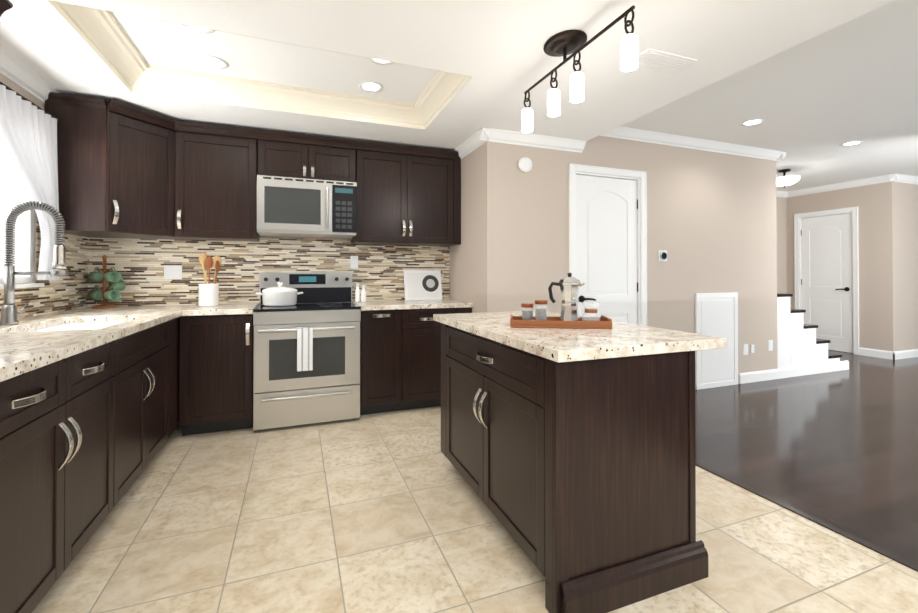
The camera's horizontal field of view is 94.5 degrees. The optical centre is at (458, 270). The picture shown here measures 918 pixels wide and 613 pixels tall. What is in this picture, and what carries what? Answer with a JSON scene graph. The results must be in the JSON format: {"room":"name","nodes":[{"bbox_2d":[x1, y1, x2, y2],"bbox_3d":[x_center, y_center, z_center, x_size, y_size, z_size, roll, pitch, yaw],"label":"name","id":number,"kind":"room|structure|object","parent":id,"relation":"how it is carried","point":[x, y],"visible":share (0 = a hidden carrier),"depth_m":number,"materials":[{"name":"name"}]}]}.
{"room":"kitchen","nodes":[
{"label":"kitchen","id":0,"kind":"room"},
{"bbox_2d":[0,74,44,282],"bbox_3d":[-1.538,-0.252,-0.395,0.120,2.850,8.120,0,0,-21],"label":"wall","id":1,"kind":"structure","parent":0,"point":[19,90],"depth_m":2.61,"materials":[{"name":"beige paint"}]},
{"bbox_2d":[0,4,7,16],"bbox_3d":[-1.948,-0.693,1.336,0.330,0.840,0.880,0,0,-21],"label":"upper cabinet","id":2,"kind":"object","parent":1,"relation":"attached to","point":[2,9],"depth_m":1.80,"materials":[{"name":"brown wood"}]},
{"bbox_2d":[0,131,11,276],"bbox_3d":[-2.599,-0.393,2.123,0.001,1.530,1.620,0,0,-21],"label":"window","id":3,"kind":"structure","parent":1,"relation":"in","point":[5,179],"depth_m":2.59,"materials":[{"name":"white"}]},
{"bbox_2d":[0,159,43,288],"bbox_3d":[-2.491,-0.380,2.164,0.130,0.955,1.080,0,0,-21],"label":"window","id":4,"kind":"structure","parent":1,"relation":"in","point":[24,243],"depth_m":2.60,"materials":[{"name":"white"}]},
{"bbox_2d":[0,81,57,120],"bbox_3d":[-2.426,-0.978,2.216,0.082,0.017,1.087,0,0,-21],"label":"curtain rod","id":5,"kind":"object","parent":1,"relation":"attached to","point":[24,98],"visible":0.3,"depth_m":2.41,"materials":[{"name":"black metal"}]},
{"bbox_2d":[0,84,58,279],"bbox_3d":[-2.472,-0.455,2.421,0.064,1.018,0.645,0,0,-21],"label":"curtain","id":6,"kind":"object","parent":5,"relation":"hanging from","point":[28,130],"visible":0.92,"depth_m":2.50,"materials":[{"name":"white fabric"}]},
{"bbox_2d":[0,48,58,103],"bbox_3d":[-1.428,-1.144,-0.411,0.070,0.085,8.000,0,0,-21],"label":"crown molding","id":7,"kind":"structure","parent":1,"relation":"attached to","point":[15,71],"depth_m":2.46,"materials":[{"name":"white wood"}]},
{"bbox_2d":[0,222,91,317],"bbox_3d":[-2.409,-0.009,2.053,0.006,0.600,2.610,0,0,-21],"label":"backsplash","id":8,"kind":"structure","parent":1,"relation":"attached to","point":[70,292],"depth_m":2.98,"materials":[{"name":"tile"}]},
{"bbox_2d":[260,236,351,239],"bbox_3d":[-1.461,-0.220,3.918,3.110,2.850,0.120,0,0,-21],"label":"wall","id":9,"kind":"structure","parent":0,"point":[305,237],"depth_m":3.88,"materials":[{"name":"beige tile"}]},
{"bbox_2d":[45,96,183,239],"bbox_3d":[-2.438,-0.680,3.132,0.704,0.840,0.639,0,0,-21],"label":"upper cabinet","id":10,"kind":"object","parent":9,"relation":"attached to","point":[128,171],"depth_m":2.90,"materials":[{"name":"brown wood"}]},
{"bbox_2d":[164,265,181,278],"bbox_3d":[-2.355,0.012,3.498,0.126,0.116,0.007,0,0,-21],"label":"electrical outlet","id":11,"kind":"object","parent":9,"relation":"attached to","point":[172,271],"visible":1,"depth_m":3.50,"materials":[{"name":"white plastic"}]},
{"bbox_2d":[184,124,259,241],"bbox_3d":[-1.973,-0.678,3.456,0.612,0.840,0.362,0,0,-21],"label":"upper cabinet","id":12,"kind":"object","parent":9,"relation":"attached to","point":[222,165],"depth_m":3.34,"materials":[{"name":"brown wood"}]},
{"bbox_2d":[88,237,449,306],"bbox_3d":[-1.494,0.004,3.835,2.990,0.600,0.006,0,0,-21],"label":"backsplash","id":13,"kind":"structure","parent":9,"relation":"attached to","point":[138,265],"depth_m":3.69,"materials":[{"name":"tile"}]},
{"bbox_2d":[260,132,355,181],"bbox_3d":[-1.324,-0.929,3.724,0.780,0.334,0.330,0,0,-21],"label":"upper cabinet","id":14,"kind":"object","parent":9,"relation":"attached to","point":[280,156],"depth_m":3.56,"materials":[{"name":"brown wood"}]},
{"bbox_2d":[257,175,356,238],"bbox_3d":[-1.299,-0.532,3.658,0.774,0.450,0.461,0,0,-21],"label":"microwave","id":15,"kind":"object","parent":14,"relation":"attached to","point":[299,207],"visible":1,"depth_m":3.49,"materials":[{"name":"silver metal"}]},
{"bbox_2d":[350,256,357,267],"bbox_3d":[-0.992,-0.084,4.021,0.072,0.116,0.007,0,0,-21],"label":"electrical outlet","id":16,"kind":"object","parent":9,"relation":"attached to","point":[353,261],"visible":1,"depth_m":4.02,"materials":[{"name":"white plastic"}]},
{"bbox_2d":[352,144,460,245],"bbox_3d":[-0.497,-0.674,4.039,0.978,0.840,0.330,0,0,-21],"label":"upper cabinet","id":17,"kind":"object","parent":9,"relation":"attached to","point":[406,196],"depth_m":3.87,"materials":[{"name":"brown wood"}]},
{"bbox_2d":[0,0,893,150],"bbox_3d":[0.297,-1.331,0.316,4.050,0.300,8.120,0,0,-21],"label":"ceiling","id":18,"kind":"structure","parent":0,"point":[494,49],"depth_m":2.30,"materials":[{"name":"white paint"}]},
{"bbox_2d":[70,24,147,87],"bbox_3d":[-1.900,-1.242,2.316,0.118,0.150,0.750,0,0,-21],"label":"crown molding","id":19,"kind":"structure","parent":18,"relation":"attached to","point":[101,33],"depth_m":2.43,"materials":[{"name":"beige wood"}]},
{"bbox_2d":[180,24,215,33],"bbox_3d":[-1.395,-1.314,2.259,0.176,0.006,0.176,0,0,-21],"label":"recessed light","id":20,"kind":"object","parent":18,"relation":"in","point":[200,30],"visible":0.29,"depth_m":2.31,"materials":[{"name":"white"}]},
{"bbox_2d":[195,54,227,68],"bbox_3d":[-1.551,-1.311,2.665,0.176,0.006,0.176,0,0,-21],"label":"recessed light","id":21,"kind":"object","parent":18,"relation":"in","point":[211,61],"visible":1,"depth_m":2.66,"materials":[{"name":"white"}]},
{"bbox_2d":[48,0,471,87],"bbox_3d":[-0.870,-1.242,2.244,1.990,0.150,0.118,0,0,-21],"label":"crown molding","id":22,"kind":"structure","parent":18,"relation":"attached to","point":[74,14],"depth_m":2.13,"materials":[{"name":"beige wood"}]},
{"bbox_2d":[128,64,425,128],"bbox_3d":[-1.186,-1.236,3.068,1.990,0.150,0.118,0,0,-21],"label":"crown molding","id":23,"kind":"structure","parent":18,"relation":"attached to","point":[162,81],"depth_m":3.02,"materials":[{"name":"beige wood"}]},
{"bbox_2d":[358,81,382,92],"bbox_3d":[-0.626,-1.308,3.019,0.176,0.006,0.176,0,0,-21],"label":"recessed light","id":24,"kind":"object","parent":18,"relation":"in","point":[370,86],"visible":1,"depth_m":3.02,"materials":[{"name":"white"}]},
{"bbox_2d":[368,58,393,64],"bbox_3d":[-0.471,-1.311,2.613,0.176,0.006,0.176,0,0,-21],"label":"recessed light","id":25,"kind":"object","parent":18,"relation":"in","point":[379,62],"visible":0.35,"depth_m":2.67,"materials":[{"name":"white"}]},
{"bbox_2d":[412,84,460,127],"bbox_3d":[-0.152,-1.237,2.986,0.118,0.150,0.750,0,0,-21],"label":"crown molding","id":26,"kind":"structure","parent":18,"relation":"attached to","point":[435,97],"depth_m":3.12,"materials":[{"name":"beige wood"}]},
{"bbox_2d":[522,5,637,132],"bbox_3d":[0.555,-1.002,2.142,0.200,0.332,0.897,0,0,-21],"label":"track light","id":27,"kind":"object","parent":18,"relation":"attached to","point":[564,44],"visible":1,"depth_m":2.10,"materials":[{"name":"white glass"}]},
{"bbox_2d":[638,48,696,74],"bbox_3d":[1.123,-1.161,2.366,0.340,0.010,0.180,0,0,-21],"label":"ceiling vent","id":28,"kind":"object","parent":18,"relation":"in","point":[655,60],"visible":0.81,"depth_m":2.35,"materials":[{"name":"white metal"}]},
{"bbox_2d":[450,146,480,312],"bbox_3d":[0.102,-0.219,4.018,0.120,2.850,0.810,0,0,-21],"label":"wall","id":29,"kind":"structure","parent":0,"point":[465,270],"depth_m":3.87,"materials":[{"name":"beige paint"}]},
{"bbox_2d":[453,133,482,158],"bbox_3d":[0.047,-1.113,3.902,0.070,0.085,0.840,0,0,-21],"label":"crown molding","id":30,"kind":"structure","parent":29,"relation":"attached to","point":[469,145],"depth_m":3.80,"materials":[{"name":"white wood"}]},
{"bbox_2d":[32,406,917,612],"bbox_3d":[0.250,1.208,0.279,3.950,0.060,8.120,0,0,-21],"label":"floor","id":31,"kind":"structure","parent":0,"point":[387,512],"depth_m":1.85,"materials":[{"name":"tile"}]},
{"bbox_2d":[0,339,123,612],"bbox_3d":[-1.771,0.747,1.419,0.732,0.880,0.969,0,0,-21],"label":"base cabinet","id":32,"kind":"object","parent":31,"relation":"on","point":[90,420],"depth_m":1.48,"materials":[{"name":"brown wood"}]},
{"bbox_2d":[0,307,103,330],"bbox_3d":[-2.308,0.292,2.107,0.226,0.040,2.640,0,0,-21],"label":"countertop","id":33,"kind":"structure","parent":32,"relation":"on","point":[35,322],"depth_m":2.39,"materials":[{"name":"beige stone"}]},
{"bbox_2d":[0,201,67,324],"bbox_3d":[-2.200,-0.044,2.224,0.270,0.631,0.150,0,0,-21],"label":"faucet","id":34,"kind":"object","parent":33,"relation":"on","point":[9,313],"visible":1,"depth_m":2.16,"materials":[{"name":"silver metal"}]},
{"bbox_2d":[87,255,125,308],"bbox_3d":[-2.690,0.079,3.225,0.243,0.400,0.233,0,0,-21],"label":"mug tree","id":35,"kind":"object","parent":33,"relation":"on","point":[117,284],"visible":1,"depth_m":3.22,"materials":[{"name":"brown wood"}]},
{"bbox_2d":[0,305,199,382],"bbox_3d":[-1.953,0.293,2.243,0.535,0.040,2.640,0,0,-21],"label":"countertop","id":36,"kind":"structure","parent":32,"relation":"on","point":[21,352],"depth_m":1.74,"materials":[{"name":"beige stone"}]},
{"bbox_2d":[28,322,122,331],"bbox_3d":[-2.013,0.414,2.251,0.454,0.202,0.794,0,0,-21],"label":"sink","id":37,"kind":"object","parent":36,"relation":"in","point":[78,326],"visible":0.1,"depth_m":2.56,"materials":[{"name":"white ceramic"}]},
{"bbox_2d":[44,315,191,437],"bbox_3d":[-2.246,0.757,2.748,0.795,0.880,0.308,0,0,-21],"label":"base cabinet","id":38,"kind":"object","parent":31,"relation":"on","point":[170,343],"depth_m":2.88,"materials":[{"name":"brown wood"}]},
{"bbox_2d":[124,363,167,493],"bbox_3d":[-2.082,0.893,2.231,0.732,0.600,0.891,0,0,-21],"label":"base cabinet","id":39,"kind":"object","parent":31,"relation":"on","point":[145,384],"depth_m":2.32,"materials":[{"name":"brown wood"}]},
{"bbox_2d":[188,311,253,434],"bbox_3d":[-1.865,0.761,3.359,0.471,0.880,0.600,0,0,-21],"label":"base cabinet","id":40,"kind":"object","parent":31,"relation":"on","point":[222,345],"depth_m":3.10,"materials":[{"name":"brown wood"}]},
{"bbox_2d":[180,303,258,314],"bbox_3d":[-1.851,0.301,3.358,0.453,0.040,0.630,0,0,-21],"label":"countertop","id":41,"kind":"structure","parent":40,"relation":"on","point":[222,309],"depth_m":3.12,"materials":[{"name":"beige stone"}]},
{"bbox_2d":[198,253,221,305],"bbox_3d":[-2.012,0.066,3.426,0.165,0.428,0.152,0,0,-21],"label":"utensil crock","id":42,"kind":"object","parent":41,"relation":"on","point":[208,293],"visible":1,"depth_m":3.38,"materials":[{"name":"white ceramic"}]},
{"bbox_2d":[253,272,360,430],"bbox_3d":[-1.254,0.607,3.531,0.780,1.190,0.698,0,0,-21],"label":"range","id":43,"kind":"object","parent":31,"relation":"on","point":[286,393],"visible":0.9,"depth_m":3.29,"materials":[{"name":"silver metal"}]},
{"bbox_2d":[256,282,302,305],"bbox_3d":[-1.484,0.190,3.520,0.362,0.192,0.278,0,0,-21],"label":"pot","id":44,"kind":"object","parent":43,"relation":"on","point":[279,295],"visible":1,"depth_m":3.42,"materials":[{"name":"white ceramic"}]},
{"bbox_2d":[297,327,312,370],"bbox_3d":[-1.163,0.587,3.206,0.110,0.325,0.046,0,0,-21],"label":"towel","id":45,"kind":"object","parent":43,"relation":"hanging from","point":[304,348],"visible":0.98,"depth_m":3.19,"materials":[{"name":"white fabric"}]},
{"bbox_2d":[360,311,411,414],"bbox_3d":[-0.718,0.764,3.798,0.400,0.880,0.600,0,0,-21],"label":"base cabinet","id":46,"kind":"object","parent":31,"relation":"on","point":[385,336],"depth_m":3.53,"materials":[{"name":"brown wood"}]},
{"bbox_2d":[352,299,471,310],"bbox_3d":[-0.446,0.305,3.896,0.980,0.040,0.630,0,0,-21],"label":"countertop","id":47,"kind":"structure","parent":46,"relation":"on","point":[383,305],"depth_m":3.66,"materials":[{"name":"beige stone"}]},
{"bbox_2d":[355,283,365,301],"bbox_3d":[-0.903,0.199,3.898,0.106,0.170,0.048,0,0,10],"label":"bottles","id":48,"kind":"object","parent":47,"relation":"on","point":[357,295],"visible":1,"depth_m":3.88,"materials":[{"name":"white ceramic"}]},
{"bbox_2d":[403,270,441,300],"bbox_3d":[-0.356,0.141,4.204,0.380,0.297,0.078,0,0,-21],"label":"speaker","id":49,"kind":"object","parent":47,"relation":"on","point":[422,285],"visible":1,"depth_m":4.19,"materials":[{"name":"white plastic"}]},
{"bbox_2d":[412,307,455,408],"bbox_3d":[-0.394,0.765,3.923,0.528,0.880,0.600,0,0,-21],"label":"base cabinet","id":50,"kind":"object","parent":31,"relation":"on","point":[426,332],"depth_m":3.66,"materials":[{"name":"brown wood"}]},
{"bbox_2d":[433,319,712,612],"bbox_3d":[0.412,0.752,2.112,0.709,0.880,1.260,0,0,-21],"label":"kitchen island","id":51,"kind":"object","parent":31,"relation":"on","point":[569,453],"depth_m":1.58,"materials":[{"name":"espresso wood"},{"name":"brushed nickel metal"}]},
{"bbox_2d":[433,311,726,358],"bbox_3d":[0.455,0.292,2.204,0.796,0.040,1.385,0,0,-21],"label":"island countertop","id":52,"kind":"structure","parent":51,"relation":"on","point":[562,343],"depth_m":1.74,"materials":[{"name":"beige stone"}]},
{"bbox_2d":[510,314,611,328],"bbox_3d":[0.491,0.248,2.103,0.470,0.045,0.210,0,0,7],"label":"serving tray","id":53,"kind":"object","parent":52,"relation":"on","point":[604,322],"visible":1,"depth_m":2.01,"materials":[{"name":"brown wood"}]},
{"bbox_2d":[521,300,547,319],"bbox_3d":[0.375,0.201,2.115,0.140,0.113,0.061,0,-1,42],"label":"spice jars","id":54,"kind":"object","parent":53,"relation":"on","point":[540,313],"visible":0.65,"depth_m":2.10,"materials":[{"name":"clear glass"}]},
{"bbox_2d":[548,273,584,320],"bbox_3d":[0.540,0.133,2.123,0.161,0.250,0.105,0,0,-21],"label":"moka pot","id":55,"kind":"object","parent":53,"relation":"on","point":[569,285],"visible":0.9,"depth_m":2.10,"materials":[{"name":"silver metal"}]},
{"bbox_2d":[581,302,599,320],"bbox_3d":[0.635,0.205,2.045,0.091,0.105,0.091,0,0,-21],"label":"carafe","id":56,"kind":"object","parent":53,"relation":"on","point":[591,310],"visible":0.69,"depth_m":2.03,"materials":[{"name":"clear glass"}]},
{"bbox_2d":[481,136,776,383],"bbox_3d":[1.888,-0.218,4.205,3.590,2.850,0.120,0,0,-21],"label":"wall","id":57,"kind":"structure","parent":0,"point":[711,222],"depth_m":4.21,"materials":[{"name":"beige paint"}]},
{"bbox_2d":[518,157,531,172],"bbox_3d":[0.567,-0.907,3.619,0.132,0.132,0.036,0,0,-21],"label":"smoke detector","id":58,"kind":"object","parent":57,"relation":"attached to","point":[524,164],"visible":1,"depth_m":3.60,"materials":[{"name":"white plastic"}]},
{"bbox_2d":[576,175,637,324],"bbox_3d":[1.392,0.160,3.957,0.728,2.070,0.096,0,0,-21],"label":"hall door","id":59,"kind":"structure","parent":57,"relation":"in","point":[606,241],"depth_m":3.98,"materials":[{"name":"white wood"}]},
{"bbox_2d":[569,163,646,325],"bbox_3d":[1.374,0.125,3.994,0.884,2.162,0.141,0,0,-21],"label":"door frame","id":60,"kind":"structure","parent":57,"relation":"attached to","point":[640,177],"depth_m":4.07,"materials":[{"name":"white wood"}]},
{"bbox_2d":[476,126,786,160],"bbox_3d":[1.920,-1.201,4.128,3.730,0.265,0.080,0,0,-21],"label":"crown molding","id":61,"kind":"structure","parent":57,"relation":"attached to","point":[484,135],"depth_m":4.01,"materials":[{"name":"white wood"}]},
{"bbox_2d":[658,250,666,261],"bbox_3d":[2.008,-0.148,4.171,0.110,0.110,0.026,0,0,-21],"label":"thermostat","id":62,"kind":"object","parent":57,"relation":"attached to","point":[662,255],"visible":1,"depth_m":4.16,"materials":[{"name":"white plastic"}]},
{"bbox_2d":[695,292,737,389],"bbox_3d":[2.693,0.719,4.430,0.600,0.980,0.020,0,0,-21],"label":"access panel","id":63,"kind":"object","parent":57,"relation":"attached to","point":[716,314],"visible":0.98,"depth_m":4.42,"materials":[{"name":"white wood"}]},
{"bbox_2d":[743,344,747,354],"bbox_3d":[3.102,0.850,4.593,0.072,0.116,0.007,0,0,-21],"label":"outlet","id":64,"kind":"object","parent":57,"relation":"attached to","point":[745,349],"visible":1,"depth_m":4.59,"materials":[{"name":"white plastic"}]},
{"bbox_2d":[768,340,772,350],"bbox_3d":[3.475,0.831,4.736,0.072,0.116,0.007,0,0,-21],"label":"outlet","id":65,"kind":"object","parent":57,"relation":"attached to","point":[770,345],"visible":1,"depth_m":4.73,"materials":[{"name":"white plastic"}]},
{"bbox_2d":[739,360,848,383],"bbox_3d":[3.906,1.157,4.895,1.920,0.110,0.016,0,0,-21],"label":"baseboard","id":66,"kind":"structure","parent":57,"relation":"attached to","point":[764,375],"depth_m":4.85,"materials":[{"name":"white wood"}]},
{"bbox_2d":[621,0,917,191],"bbox_3d":[5.918,-1.419,2.765,8.200,0.150,8.670,0,0,-21],"label":"ceiling","id":67,"kind":"structure","parent":0,"point":[815,102],"depth_m":3.46,"materials":[{"name":"white paint"}]},
{"bbox_2d":[741,119,763,125],"bbox_3d":[2.635,-1.332,3.814,0.176,0.006,0.176,0,0,-21],"label":"recessed light","id":68,"kind":"object","parent":67,"relation":"in","point":[752,122],"visible":0.98,"depth_m":3.81,"materials":[{"name":"white"}]},
{"bbox_2d":[776,169,799,187],"bbox_3d":[4.273,-1.202,5.576,0.330,0.240,0.330,0,0,-21],"label":"flush ceiling light","id":69,"kind":"object","parent":67,"relation":"attached to","point":[784,180],"visible":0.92,"depth_m":5.49,"materials":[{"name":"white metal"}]},
{"bbox_2d":[840,141,862,145],"bbox_3d":[4.093,-1.328,4.426,0.176,0.006,0.176,0,0,-21],"label":"recessed light","id":70,"kind":"object","parent":67,"relation":"in","point":[851,143],"visible":0.98,"depth_m":4.43,"materials":[{"name":"white"}]},
{"bbox_2d":[776,197,786,293],"bbox_3d":[2.685,-0.204,6.095,6.190,2.850,0.120,0,0,-21],"label":"wall","id":71,"kind":"structure","parent":0,"point":[781,245],"depth_m":7.06,"materials":[{"name":"beige paint"}]},
{"bbox_2d":[776,190,787,197],"bbox_3d":[3.045,-1.276,6.139,5.250,0.085,0.070,0,0,-21],"label":"crown molding","id":72,"kind":"structure","parent":71,"relation":"attached to","point":[784,194],"depth_m":7.01,"materials":[{"name":"white wood"}]},
{"bbox_2d":[695,350,917,565],"bbox_3d":[5.872,1.226,2.727,8.300,0.060,8.670,0,0,-21],"label":"floor","id":73,"kind":"structure","parent":0,"point":[838,449],"depth_m":2.96,"materials":[{"name":"brown wood"}]},
{"bbox_2d":[696,462,917,571],"bbox_3d":[2.283,1.177,0.496,0.036,0.006,7.070,0,0,-21],"label":"transition strip","id":74,"kind":"object","parent":73,"relation":"on","point":[910,565],"depth_m":2.01,"materials":[{"name":"black"}]},
{"bbox_2d":[777,293,841,368],"bbox_3d":[3.446,0.362,5.520,2.098,1.710,1.486,0,0,-21],"label":"stairs","id":75,"kind":"structure","parent":73,"relation":"on","point":[799,343],"depth_m":4.90,"materials":[{"name":"white wood"}]},
{"bbox_2d":[786,181,897,351],"bbox_3d":[5.782,-0.201,6.494,0.120,2.850,1.350,0,0,-21],"label":"wall","id":76,"kind":"structure","parent":0,"point":[876,204],"depth_m":6.05,"materials":[{"name":"beige paint"}]},
{"bbox_2d":[794,207,858,354],"bbox_3d":[5.727,0.144,6.605,0.141,2.162,0.844,0,0,-21],"label":"door frame","id":77,"kind":"structure","parent":76,"relation":"attached to","point":[798,258],"depth_m":6.28,"materials":[{"name":"white wood"}]},
{"bbox_2d":[801,213,852,352],"bbox_3d":[5.688,0.180,6.594,0.096,2.070,0.688,0,0,-21],"label":"door","id":78,"kind":"structure","parent":76,"relation":"in","point":[826,284],"depth_m":6.55,"materials":[{"name":"white wood"}]},
{"bbox_2d":[788,175,887,196],"bbox_3d":[5.709,-1.274,6.426,0.070,0.085,1.260,0,0,-21],"label":"crown molding","id":79,"kind":"structure","parent":76,"relation":"attached to","point":[880,179],"depth_m":6.37,"materials":[{"name":"white wood"}]},
{"bbox_2d":[859,347,890,358],"bbox_3d":[5.893,1.165,6.002,0.016,0.110,0.370,0,0,-21],"label":"baseboard","id":80,"kind":"structure","parent":76,"relation":"attached to","point":[862,351],"depth_m":6.00,"materials":[{"name":"white wood"}]},
{"bbox_2d":[897,182,917,350],"bbox_3d":[7.379,-0.201,6.448,2.830,2.850,0.120,0,0,-21],"label":"wall","id":81,"kind":"structure","parent":0,"point":[907,221],"depth_m":5.97,"materials":[{"name":"beige paint"}]},
{"bbox_2d":[888,174,917,184],"bbox_3d":[7.324,-1.275,6.333,3.020,0.085,0.070,0,0,-21],"label":"crown molding","id":82,"kind":"structure","parent":81,"relation":"attached to","point":[901,178],"depth_m":5.88,"materials":[{"name":"white wood"}]},
{"bbox_2d":[891,349,917,359],"bbox_3d":[7.340,1.168,6.350,2.966,0.110,0.016,0,0,-21],"label":"baseboard","id":83,"kind":"structure","parent":81,"relation":"attached to","point":[904,354],"depth_m":5.90,"materials":[{"name":"white wood"}]}
]}

